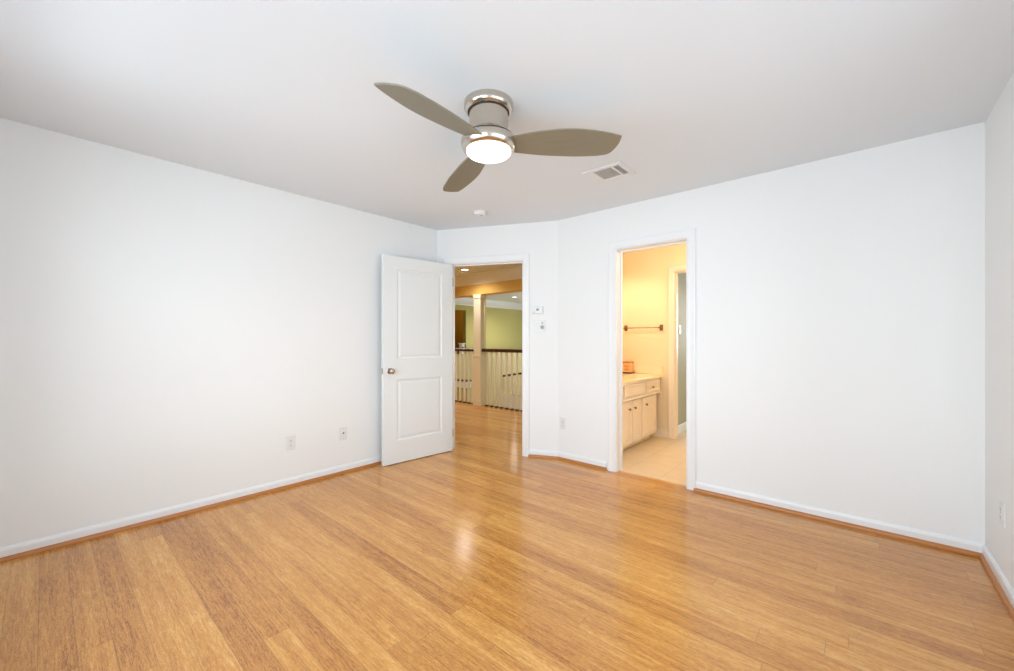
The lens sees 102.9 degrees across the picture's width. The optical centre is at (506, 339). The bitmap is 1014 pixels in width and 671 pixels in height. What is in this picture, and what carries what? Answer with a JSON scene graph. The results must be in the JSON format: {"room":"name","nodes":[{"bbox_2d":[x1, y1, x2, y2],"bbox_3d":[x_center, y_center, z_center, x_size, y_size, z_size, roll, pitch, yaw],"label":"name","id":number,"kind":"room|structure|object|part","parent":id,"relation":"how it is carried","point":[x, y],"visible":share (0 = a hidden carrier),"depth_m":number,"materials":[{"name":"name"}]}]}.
{"room":"empty bedroom","nodes":[
{"label":"empty bedroom","id":0,"kind":"room"},
{"bbox_2d":[0,118,436,547],"bbox_3d":[-1.900,0.000,3.322,0.115,2.440,3.407,0,0,41],"label":"wall","id":1,"kind":"structure","parent":0,"point":[166,327],"depth_m":2.73,"materials":[{"name":"white paint"}]},
{"bbox_2d":[0,455,381,557],"bbox_3d":[-1.830,1.183,3.241,0.096,0.075,3.376,0,0,41],"label":"baseboard","id":2,"kind":"structure","parent":1,"relation":"attached to","point":[70,535],"depth_m":2.73,"materials":[{"name":"white wood"}]},
{"bbox_2d":[0,461,381,562],"bbox_3d":[-1.827,1.208,3.230,0.090,0.024,3.365,0,0,41],"label":"trim","id":3,"kind":"structure","parent":1,"relation":"attached to","point":[136,525],"depth_m":2.72,"materials":[{"name":"brown wood"}]},
{"bbox_2d":[286,435,294,450],"bbox_3d":[-1.794,0.858,3.349,0.009,0.117,0.072,0,0,41],"label":"wall outlet","id":4,"kind":"object","parent":1,"relation":"attached to","point":[290,440],"visible":1,"depth_m":3.35,"materials":[{"name":"white plastic"}]},
{"bbox_2d":[339,427,346,440],"bbox_3d":[-1.493,0.859,3.687,0.017,0.115,0.070,0,0,41],"label":"outlet","id":5,"kind":"object","parent":1,"relation":"attached to","point":[343,430],"visible":1,"depth_m":3.68,"materials":[{"name":"white plastic"}]},
{"bbox_2d":[455,310,462,353],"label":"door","id":6,"kind":"structure","parent":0,"point":[458,313],"depth_m":13.34,"materials":[{"name":"brown paint"}]},
{"bbox_2d":[457,387,467,401],"bbox_3d":[-1.544,2.590,10.246,1.600,2.860,0.090,0,0,41],"label":"wall","id":7,"kind":"structure","parent":0,"point":[457,387],"depth_m":9.78,"materials":[{"name":"beige paint"}]},
{"bbox_2d":[457,381,470,387],"bbox_3d":[-1.538,1.083,10.222,1.640,0.155,0.160,0,0,41],"label":"trim","id":8,"kind":"structure","parent":7,"relation":"attached to","point":[462,382],"depth_m":9.71,"materials":[{"name":"white wood"}]},
{"bbox_2d":[455,304,521,353],"bbox_3d":[-1.831,1.400,11.221,0.115,5.240,9.100,0,0,41],"label":"wall","id":9,"kind":"structure","parent":0,"point":[503,326],"depth_m":12.92,"materials":[{"name":"yellow paint"}]},
{"bbox_2d":[455,307,467,353],"bbox_3d":[-1.463,0.140,11.543,0.015,2.160,0.940,0,0,41],"label":"trim","id":10,"kind":"structure","parent":9,"relation":"attached to","point":[456,308],"depth_m":11.85,"materials":[{"name":"yellow paint"}]},
{"bbox_2d":[455,297,521,309],"bbox_3d":[1.404,-1.113,10.175,6.135,0.215,6.220,0,0,41],"label":"trim","id":11,"kind":"structure","parent":9,"relation":"attached to","point":[459,301],"depth_m":12.66,"materials":[{"name":"white"}]},
{"bbox_2d":[455,279,521,297],"bbox_3d":[-0.706,-1.028,7.757,6.135,0.385,0.200,0,0,41],"label":"beam","id":12,"kind":"structure","parent":9,"relation":"attached to","point":[510,286],"depth_m":7.29,"materials":[{"name":"brown paint"}]},
{"bbox_2d":[455,265,521,286],"bbox_3d":[-0.816,-1.121,7.631,6.135,0.197,0.134,0,0,41],"label":"ceiling","id":13,"kind":"structure","parent":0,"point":[515,272],"depth_m":7.18,"materials":[{"name":"beige paint"}]},
{"bbox_2d":[457,352,521,406],"bbox_3d":[-0.417,2.205,11.765,0.100,3.630,6.220,0,0,41],"label":"wall","id":14,"kind":"structure","parent":0,"point":[504,353],"depth_m":11.88,"materials":[{"name":"beige paint"}]},
{"bbox_2d":[458,343,465,353],"bbox_3d":[-1.213,0.242,10.853,0.140,0.295,0.140,0,0,41],"label":"newel post","id":15,"kind":"object","parent":14,"relation":"on","point":[461,345],"visible":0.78,"depth_m":10.81,"materials":[{"name":"white wood"}]},
{"bbox_2d":[437,221,557,450],"bbox_3d":[-0.136,0.000,4.387,1.462,2.440,0.115,0,0,16],"label":"wall","id":16,"kind":"structure","parent":0,"point":[538,239],"depth_m":4.20,"materials":[{"name":"white paint"}]},
{"bbox_2d":[382,254,452,465],"bbox_3d":[-0.920,0.198,4.176,0.164,2.028,0.824,0,0,41],"label":"door","id":17,"kind":"structure","parent":16,"relation":"in","point":[417,295],"depth_m":4.11,"materials":[{"name":"white paint"}]},
{"bbox_3d":[-1.111,0.305,3.889,0.065,0.062,0.063,0,0,41],"label":"knob","id":18,"kind":"part","parent":17,"relation":"part of","materials":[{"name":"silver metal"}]},
{"bbox_2d":[444,253,528,456],"bbox_3d":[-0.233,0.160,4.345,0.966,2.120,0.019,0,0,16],"label":"trim","id":19,"kind":"structure","parent":16,"relation":"attached to","point":[524,257],"depth_m":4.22,"materials":[{"name":"white wood"}]},
{"bbox_2d":[532,306,543,313],"bbox_3d":[0.320,-0.305,4.183,0.120,0.084,0.028,0,0,16],"label":"thermostat","id":20,"kind":"object","parent":16,"relation":"attached to","point":[535,309],"visible":1,"depth_m":4.17,"materials":[{"name":"white plastic"}]},
{"bbox_2d":[533,320,545,331],"bbox_3d":[0.336,-0.140,4.182,0.130,0.125,0.020,0,0,16],"label":"switch plate","id":21,"kind":"object","parent":16,"relation":"attached to","point":[538,325],"visible":1,"depth_m":4.18,"materials":[{"name":"white plastic"}]},
{"bbox_2d":[0,401,1013,670],"bbox_3d":[-0.492,1.345,5.572,9.331,0.250,8.850,0,0,41],"label":"floor","id":22,"kind":"structure","parent":0,"point":[480,554],"depth_m":2.01,"materials":[{"name":"brown wood"}]},
{"bbox_2d":[473,294,486,405],"bbox_3d":[-0.507,0.193,7.537,0.203,2.055,0.178,0,0,41],"label":"column","id":23,"kind":"structure","parent":22,"relation":"on","point":[479,358],"depth_m":7.48,"materials":[{"name":"beige paint"}]},
{"bbox_3d":[-0.552,-0.240,7.485,0.107,1.080,0.012,0,0,41],"label":"panel","id":24,"kind":"part","parent":23,"relation":"part of","materials":[{"name":"beige paint"}]},
{"bbox_2d":[455,348,521,411],"bbox_3d":[-0.739,0.693,7.719,6.135,1.054,0.064,0,0,41],"label":"railing","id":25,"kind":"object","parent":22,"relation":"on","point":[511,351],"visible":0.26,"depth_m":7.30,"materials":[{"name":"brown wood"}]},
{"bbox_3d":[-1.817,0.196,8.660,3.275,0.059,0.064,0,0,41],"label":"handrail","id":26,"kind":"part","parent":25,"relation":"part of","materials":[{"name":"brown wood"}]},
{"bbox_3d":[0.560,0.196,6.585,2.685,0.059,0.064,0,0,41],"label":"handrail","id":27,"kind":"part","parent":25,"relation":"part of","materials":[{"name":"brown wood"}]},
{"bbox_2d":[623,378,660,449],"bbox_3d":[1.236,0.848,4.648,0.607,0.745,1.430,0,0,41],"label":"vanity cabinet","id":28,"kind":"object","parent":22,"relation":"on","point":[639,398],"visible":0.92,"depth_m":4.57,"materials":[{"name":"beige paint"}]},
{"bbox_3d":[1.255,0.897,4.299,0.016,0.455,0.328,0,0,41],"label":"cabinet door","id":29,"kind":"part","parent":28,"relation":"part of","materials":[{"name":"beige paint"}]},
{"bbox_3d":[1.407,0.555,4.439,0.016,0.120,0.540,0,0,41],"label":"false drawer","id":30,"kind":"part","parent":28,"relation":"part of","materials":[{"name":"beige paint"}]},
{"bbox_3d":[1.449,0.897,4.521,0.016,0.455,0.238,0,0,41],"label":"cabinet door","id":31,"kind":"part","parent":28,"relation":"part of","materials":[{"name":"beige paint"}]},
{"bbox_3d":[1.436,0.649,4.474,0.014,0.022,1.430,0,0,41],"label":"apron moulding","id":32,"kind":"part","parent":28,"relation":"part of","materials":[{"name":"beige paint"}]},
{"bbox_2d":[623,365,662,384],"bbox_3d":[1.242,0.404,4.674,0.580,0.138,1.476,0,0,41],"label":"countertop","id":33,"kind":"structure","parent":28,"relation":"on","point":[649,372],"depth_m":5.05,"materials":[{"name":"beige stone"}]},
{"bbox_2d":[623,361,633,373],"bbox_3d":[1.577,0.362,5.247,0.116,0.148,0.116,0,0,41],"label":"tissue box","id":34,"kind":"object","parent":33,"relation":"on","point":[627,366],"visible":0.96,"depth_m":5.21,"materials":[{"name":"brown wood"}]},
{"bbox_3d":[1.685,0.897,4.791,0.016,0.455,0.435,0,0,41],"label":"cabinet door","id":35,"kind":"part","parent":28,"relation":"part of","materials":[{"name":"beige paint"}]},
{"bbox_3d":[1.744,0.555,4.826,0.016,0.120,0.415,0,0,41],"label":"drawer","id":36,"kind":"part","parent":28,"relation":"part of","materials":[{"name":"beige paint"}]},
{"bbox_2d":[0,0,1013,302],"bbox_3d":[0.649,-1.280,6.956,9.461,0.120,12.465,0,0,41],"label":"ceiling","id":37,"kind":"structure","parent":0,"point":[282,95],"depth_m":1.93,"materials":[{"name":"white paint"}]},
{"bbox_2d":[473,210,486,216],"bbox_3d":[-0.259,-1.200,3.863,0.132,0.040,0.132,0,0,41],"label":"smoke detector","id":38,"kind":"object","parent":37,"relation":"attached to","point":[478,213],"visible":1,"depth_m":3.82,"materials":[{"name":"white plastic"}]},
{"bbox_2d":[374,82,621,191],"bbox_3d":[-0.189,-1.081,2.007,1.171,0.277,1.083,0,0,41],"label":"ceiling fan","id":39,"kind":"object","parent":37,"relation":"attached to","point":[486,139],"visible":1,"depth_m":2.00,"materials":[{"name":"silver metal"}]},
{"bbox_3d":[-0.318,-0.996,1.768,0.554,0.007,0.217,0,15,-45],"label":"fan blade","id":40,"kind":"part","parent":39,"relation":"part of","materials":[{"name":"beige metal"}]},
{"bbox_3d":[-0.263,-0.996,2.446,0.217,0.007,0.554,-15,4,-15],"label":"fan blade","id":41,"kind":"part","parent":39,"relation":"part of","materials":[{"name":"beige metal"}]},
{"bbox_3d":[-0.095,-0.964,2.091,0.233,0.041,0.233,0,0,41],"label":"lamp shade","id":42,"kind":"part","parent":39,"relation":"part of","materials":[{"name":"white"}]},
{"bbox_3d":[0.297,-0.996,2.059,0.554,0.007,0.217,0,-15,15],"label":"fan blade","id":43,"kind":"part","parent":39,"relation":"part of","materials":[{"name":"beige metal"}]},
{"bbox_2d":[582,161,635,183],"bbox_3d":[0.745,-1.214,2.954,0.298,0.011,0.260,0,0,41],"label":"ceiling vent","id":44,"kind":"object","parent":37,"relation":"in","point":[617,170],"visible":1,"depth_m":2.94,"materials":[{"name":"white plastic"}]},
{"bbox_2d":[623,243,685,429],"bbox_3d":[2.529,0.000,4.609,2.650,2.440,0.115,0,0,41],"label":"wall","id":45,"kind":"structure","parent":0,"point":[645,272],"depth_m":5.15,"materials":[{"name":"beige paint"}]},
{"bbox_2d":[623,324,662,330],"bbox_3d":[1.739,-0.150,5.185,0.512,0.076,0.055,0,0,41],"label":"towel bar","id":46,"kind":"object","parent":45,"relation":"attached to","point":[625,327],"visible":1,"depth_m":5.15,"materials":[{"name":"gold metal"}]},
{"bbox_2d":[650,428,667,437],"bbox_3d":[1.749,1.170,5.205,0.651,0.100,0.012,0,0,41],"label":"baseboard","id":47,"kind":"structure","parent":45,"relation":"attached to","point":[663,433],"depth_m":5.04,"materials":[{"name":"beige paint"}]},
{"bbox_2d":[668,265,685,438],"bbox_3d":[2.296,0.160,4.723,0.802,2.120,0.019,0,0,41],"label":"trim","id":48,"kind":"structure","parent":45,"relation":"attached to","point":[671,269],"depth_m":4.96,"materials":[{"name":"beige paint"}]},
{"bbox_2d":[678,273,685,424],"bbox_3d":[3.057,0.000,6.286,0.100,2.440,3.107,0,0,41],"label":"wall","id":49,"kind":"structure","parent":0,"point":[681,276],"depth_m":5.39,"materials":[{"name":"beige paint"}]},
{"bbox_2d":[678,422,685,433],"bbox_3d":[3.067,1.170,6.212,0.012,0.100,3.007,0,0,41],"label":"baseboard","id":50,"kind":"structure","parent":49,"relation":"attached to","point":[681,427],"depth_m":5.34,"materials":[{"name":"white wood"}]},
{"bbox_2d":[558,122,984,543],"bbox_3d":[1.674,0.000,3.213,2.996,2.440,0.115,0,0,41],"label":"wall","id":51,"kind":"structure","parent":0,"point":[840,300],"depth_m":2.69,"materials":[{"name":"white paint"}]},
{"bbox_2d":[560,417,565,429],"bbox_3d":[0.567,0.852,4.096,0.072,0.117,0.009,0,0,41],"label":"wall outlet","id":52,"kind":"object","parent":51,"relation":"attached to","point":[562,420],"visible":1,"depth_m":4.09,"materials":[{"name":"white plastic"}]},
{"bbox_2d":[528,454,606,470],"bbox_3d":[0.595,1.208,4.020,0.833,0.024,0.102,0,0,32],"label":"trim","id":53,"kind":"structure","parent":51,"relation":"attached to","point":[529,455],"depth_m":4.03,"materials":[{"name":"brown wood"}]},
{"bbox_2d":[529,449,606,467],"bbox_3d":[0.602,1.183,4.033,0.838,0.075,0.098,0,0,32],"label":"baseboard","id":54,"kind":"structure","parent":51,"relation":"attached to","point":[531,451],"depth_m":4.04,"materials":[{"name":"white wood"}]},
{"bbox_2d":[608,228,695,489],"bbox_3d":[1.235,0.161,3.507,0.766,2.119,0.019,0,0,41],"label":"trim","id":55,"kind":"structure","parent":51,"relation":"attached to","point":[690,234],"depth_m":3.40,"materials":[{"name":"white wood"}]},
{"bbox_2d":[985,73,1013,589],"bbox_3d":[1.397,0.000,0.705,0.115,2.440,4.029,0,0,41],"label":"wall","id":56,"kind":"structure","parent":0,"point":[999,125],"depth_m":2.03,"materials":[{"name":"white paint"}]},
{"bbox_2d":[693,488,1013,621],"bbox_3d":[0.803,1.208,1.291,1.524,0.024,3.902,0,0,41],"label":"trim","id":57,"kind":"structure","parent":56,"relation":"attached to","point":[999,589],"depth_m":2.48,"materials":[{"name":"brown wood"}]},
{"bbox_2d":[696,481,1013,607],"bbox_3d":[0.812,1.183,1.292,1.537,0.075,3.914,0,0,41],"label":"baseboard","id":58,"kind":"structure","parent":56,"relation":"attached to","point":[982,548],"depth_m":2.54,"materials":[{"name":"white wood"}]},
{"bbox_2d":[999,499,1004,527],"bbox_3d":[2.429,0.851,1.982,0.009,0.117,0.072,0,0,41],"label":"wall outlet","id":59,"kind":"object","parent":56,"relation":"attached to","point":[1001,503],"visible":1,"depth_m":1.97,"materials":[{"name":"white plastic"}]},
{"label":"outside","id":60,"kind":"structure","parent":0,"visible":0},
{"bbox_2d":[500,372,521,409],"bbox_3d":[0.898,1.044,7.976,2.735,1.409,0.050,0,0,41],"label":"stair railing","id":61,"kind":"object","parent":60,"point":[519,395],"visible":0.1,"depth_m":8.61,"materials":[{"name":"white wood"}]}
]}

